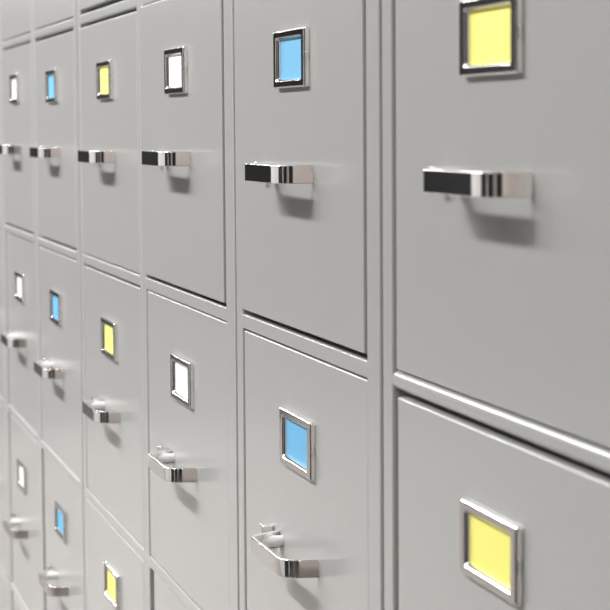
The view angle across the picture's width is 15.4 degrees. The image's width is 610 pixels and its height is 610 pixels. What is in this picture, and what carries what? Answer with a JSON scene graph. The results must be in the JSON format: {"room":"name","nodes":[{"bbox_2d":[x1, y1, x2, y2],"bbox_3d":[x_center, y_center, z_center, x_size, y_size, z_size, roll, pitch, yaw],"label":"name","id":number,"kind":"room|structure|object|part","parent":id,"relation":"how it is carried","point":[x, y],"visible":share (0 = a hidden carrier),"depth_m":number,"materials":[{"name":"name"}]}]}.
{"room":"file storage room","nodes":[
{"label":"file storage room","id":0,"kind":"room"},
{"bbox_3d":[-1.751,1.005,2.842,4.260,0.100,11.200,-2,5,-14],"label":"floor","id":1,"kind":"structure","parent":0,"visible":0},
{"bbox_2d":[0,92,9,609],"bbox_3d":[-0.290,0.013,4.196,0.649,1.640,0.474,-2,5,-14],"label":"filing cabinet","id":2,"kind":"object","parent":1,"relation":"on","point":[4,550],"visible":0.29,"depth_m":3.95,"materials":[{"name":"grey metal"}]},
{"bbox_3d":[-0.306,-0.005,4.191,0.560,0.295,0.413,-2,5,-14],"label":"drawer","id":3,"kind":"part","parent":2,"relation":"part of","materials":[{"name":"grey metal"}]},
{"bbox_3d":[-0.303,0.304,4.216,0.560,0.295,0.413,-2,5,-14],"label":"drawer","id":4,"kind":"part","parent":2,"relation":"part of","materials":[{"name":"grey metal"}]},
{"bbox_3d":[-0.301,0.613,4.240,0.560,0.295,0.413,-2,5,-14],"label":"drawer","id":5,"kind":"part","parent":2,"relation":"part of","materials":[{"name":"grey metal"}]},
{"bbox_2d":[0,0,41,609],"bbox_3d":[-0.177,0.049,3.737,0.649,1.640,0.465,-2,5,-14],"label":"filing cabinet","id":6,"kind":"object","parent":1,"relation":"on","point":[22,526],"visible":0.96,"depth_m":3.65,"materials":[{"name":"grey metal"}]},
{"bbox_3d":[-0.481,-0.252,3.645,0.031,0.014,0.136,-2,5,-14],"label":"handle","id":7,"kind":"part","parent":6,"relation":"part of","materials":[{"name":"silver metal"}]},
{"bbox_3d":[-0.476,0.057,3.670,0.031,0.014,0.136,-2,5,-14],"label":"handle","id":8,"kind":"part","parent":6,"relation":"part of","materials":[{"name":"silver metal"}]},
{"bbox_3d":[-0.476,0.366,3.695,0.031,0.014,0.136,-2,5,-14],"label":"handle","id":9,"kind":"part","parent":6,"relation":"part of","materials":[{"name":"silver metal"}]},
{"bbox_3d":[-0.197,-0.587,3.682,0.560,0.295,0.403,-2,5,-14],"label":"drawer","id":10,"kind":"part","parent":6,"relation":"part of","materials":[{"name":"grey metal"}]},
{"bbox_3d":[-0.185,0.650,3.772,0.560,0.295,0.384,-2,5,-14],"label":"drawer","id":11,"kind":"part","parent":6,"relation":"part of","materials":[{"name":"grey metal"}]},
{"bbox_3d":[-0.194,-0.278,3.706,0.560,0.290,0.403,-2,5,-14],"label":"drawer","id":12,"kind":"part","parent":6,"relation":"part of","materials":[{"name":"grey metal"}]},
{"bbox_3d":[-0.189,0.031,3.729,0.560,0.295,0.398,-2,5,-14],"label":"drawer","id":13,"kind":"part","parent":6,"relation":"part of","materials":[{"name":"grey metal"}]},
{"bbox_3d":[-0.187,0.341,3.747,0.560,0.295,0.384,-2,5,-14],"label":"drawer","id":14,"kind":"part","parent":6,"relation":"part of","materials":[{"name":"grey metal"}]},
{"bbox_2d":[30,0,84,609],"bbox_3d":[-0.066,0.085,3.287,0.649,1.640,0.462,-2,5,-14],"label":"filing cabinet","id":15,"kind":"object","parent":1,"relation":"on","point":[58,367],"visible":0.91,"depth_m":3.19,"materials":[{"name":"grey metal"}]},
{"bbox_3d":[-0.371,-0.217,3.197,0.031,0.014,0.136,-2,5,-14],"label":"handle","id":16,"kind":"part","parent":15,"relation":"part of","materials":[{"name":"silver metal"}]},
{"bbox_3d":[-0.368,0.092,3.222,0.031,0.014,0.136,-2,5,-14],"label":"handle","id":17,"kind":"part","parent":15,"relation":"part of","materials":[{"name":"silver metal"}]},
{"bbox_3d":[-0.085,-0.551,3.230,0.560,0.295,0.411,-2,5,-14],"label":"drawer","id":18,"kind":"part","parent":15,"relation":"part of","materials":[{"name":"grey metal"}]},
{"bbox_3d":[-0.364,0.401,3.247,0.031,0.014,0.136,-2,5,-14],"label":"handle","id":19,"kind":"part","parent":15,"relation":"part of","materials":[{"name":"silver metal"}]},
{"bbox_3d":[-0.083,-0.242,3.255,0.560,0.289,0.411,-2,5,-14],"label":"drawer","id":20,"kind":"part","parent":15,"relation":"part of","materials":[{"name":"grey metal"}]},
{"bbox_3d":[-0.080,0.067,3.281,0.560,0.295,0.412,-2,5,-14],"label":"drawer","id":21,"kind":"part","parent":15,"relation":"part of","materials":[{"name":"grey metal"}]},
{"bbox_3d":[-0.076,0.376,3.304,0.560,0.295,0.409,-2,5,-14],"label":"drawer","id":22,"kind":"part","parent":15,"relation":"part of","materials":[{"name":"grey metal"}]},
{"bbox_2d":[76,0,146,609],"bbox_3d":[0.049,0.121,2.818,0.649,1.640,0.487,-2,5,-14],"label":"filing cabinet","id":23,"kind":"object","parent":1,"relation":"on","point":[108,48],"visible":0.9,"depth_m":2.71,"materials":[{"name":"grey metal"}]},
{"bbox_3d":[-0.254,-0.180,2.721,0.031,0.014,0.136,-2,5,-14],"label":"handle","id":24,"kind":"part","parent":23,"relation":"part of","materials":[{"name":"silver metal"}]},
{"bbox_3d":[-0.250,0.129,2.746,0.031,0.014,0.136,-2,5,-14],"label":"handle","id":25,"kind":"part","parent":23,"relation":"part of","materials":[{"name":"silver metal"}]},
{"bbox_3d":[0.031,-0.517,2.758,0.560,0.291,0.441,-2,5,-14],"label":"drawer","id":26,"kind":"part","parent":23,"relation":"part of","materials":[{"name":"grey metal"}]},
{"bbox_3d":[0.033,-0.204,2.783,0.560,0.292,0.441,-2,5,-14],"label":"drawer","id":27,"kind":"part","parent":23,"relation":"part of","materials":[{"name":"grey metal"}]},
{"bbox_3d":[0.036,0.104,2.809,0.560,0.294,0.434,-2,5,-14],"label":"drawer","id":28,"kind":"part","parent":23,"relation":"part of","materials":[{"name":"grey metal"}]},
{"bbox_3d":[0.037,0.413,2.832,0.560,0.295,0.441,-2,5,-14],"label":"drawer","id":29,"kind":"part","parent":23,"relation":"part of","materials":[{"name":"grey metal"}]},
{"bbox_2d":[139,0,239,609],"bbox_3d":[0.165,0.159,2.343,0.651,1.640,0.494,-2,5,-14],"label":"filing cabinet","id":30,"kind":"object","parent":1,"relation":"on","point":[188,169],"visible":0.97,"depth_m":2.22,"materials":[{"name":"grey metal"}]},
{"bbox_3d":[-0.141,-0.147,2.259,0.031,0.014,0.136,-2,5,-14],"label":"handle","id":31,"kind":"part","parent":30,"relation":"part of","materials":[{"name":"silver metal"}]},
{"bbox_3d":[0.155,0.449,2.363,0.560,0.295,0.413,-2,5,-14],"label":"drawer","id":32,"kind":"part","parent":30,"relation":"part of","materials":[{"name":"grey metal"}]},
{"bbox_3d":[-0.137,0.163,2.284,0.031,0.014,0.136,-2,5,-14],"label":"handle","id":33,"kind":"part","parent":30,"relation":"part of","materials":[{"name":"silver metal"}]},
{"bbox_3d":[0.145,-0.171,2.321,0.560,0.292,0.428,-2,5,-14],"label":"drawer","id":34,"kind":"part","parent":30,"relation":"part of","materials":[{"name":"grey metal"}]},
{"bbox_3d":[0.150,0.140,2.345,0.560,0.295,0.424,-2,5,-14],"label":"drawer","id":35,"kind":"part","parent":30,"relation":"part of","materials":[{"name":"grey metal"}]},
{"bbox_2d":[234,0,383,609],"bbox_3d":[0.283,0.196,1.868,0.650,1.640,0.474,-2,5,-14],"label":"filing cabinet","id":36,"kind":"object","parent":1,"relation":"on","point":[309,163],"visible":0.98,"depth_m":1.74,"materials":[{"name":"grey metal"}]},
{"bbox_3d":[-0.023,-0.105,1.782,0.031,0.014,0.136,-2,5,-14],"label":"handle","id":37,"kind":"part","parent":36,"relation":"part of","materials":[{"name":"silver metal"}]},
{"bbox_3d":[-0.019,0.200,1.807,0.031,0.014,0.136,-2,5,-14],"label":"handle","id":38,"kind":"part","parent":36,"relation":"part of","materials":[{"name":"silver metal"}]},
{"bbox_3d":[0.263,-0.134,1.844,0.560,0.292,0.412,-2,5,-14],"label":"drawer","id":39,"kind":"part","parent":36,"relation":"part of","materials":[{"name":"grey metal"}]},
{"bbox_3d":[0.268,0.177,1.868,0.560,0.295,0.410,-2,5,-14],"label":"drawer","id":40,"kind":"part","parent":36,"relation":"part of","materials":[{"name":"grey metal"}]},
{"bbox_2d":[382,0,609,609],"bbox_3d":[0.399,0.233,1.399,0.649,1.640,0.482,-2,5,-14],"label":"filing cabinet","id":41,"kind":"object","parent":1,"relation":"on","point":[496,113],"visible":1,"depth_m":1.30,"materials":[{"name":"grey metal"}]},
{"bbox_3d":[0.096,-0.071,1.306,0.031,0.014,0.136,-2,5,-14],"label":"handle","id":42,"kind":"part","parent":41,"relation":"part of","materials":[{"name":"silver metal"}]},
{"bbox_3d":[0.382,-0.095,1.370,0.560,0.295,0.418,-2,5,-14],"label":"drawer","id":43,"kind":"part","parent":41,"relation":"part of","materials":[{"name":"grey metal"}]},
{"bbox_3d":[0.385,0.216,1.394,0.560,0.292,0.415,-2,5,-14],"label":"drawer","id":44,"kind":"part","parent":41,"relation":"part of","materials":[{"name":"grey metal"}]}
]}

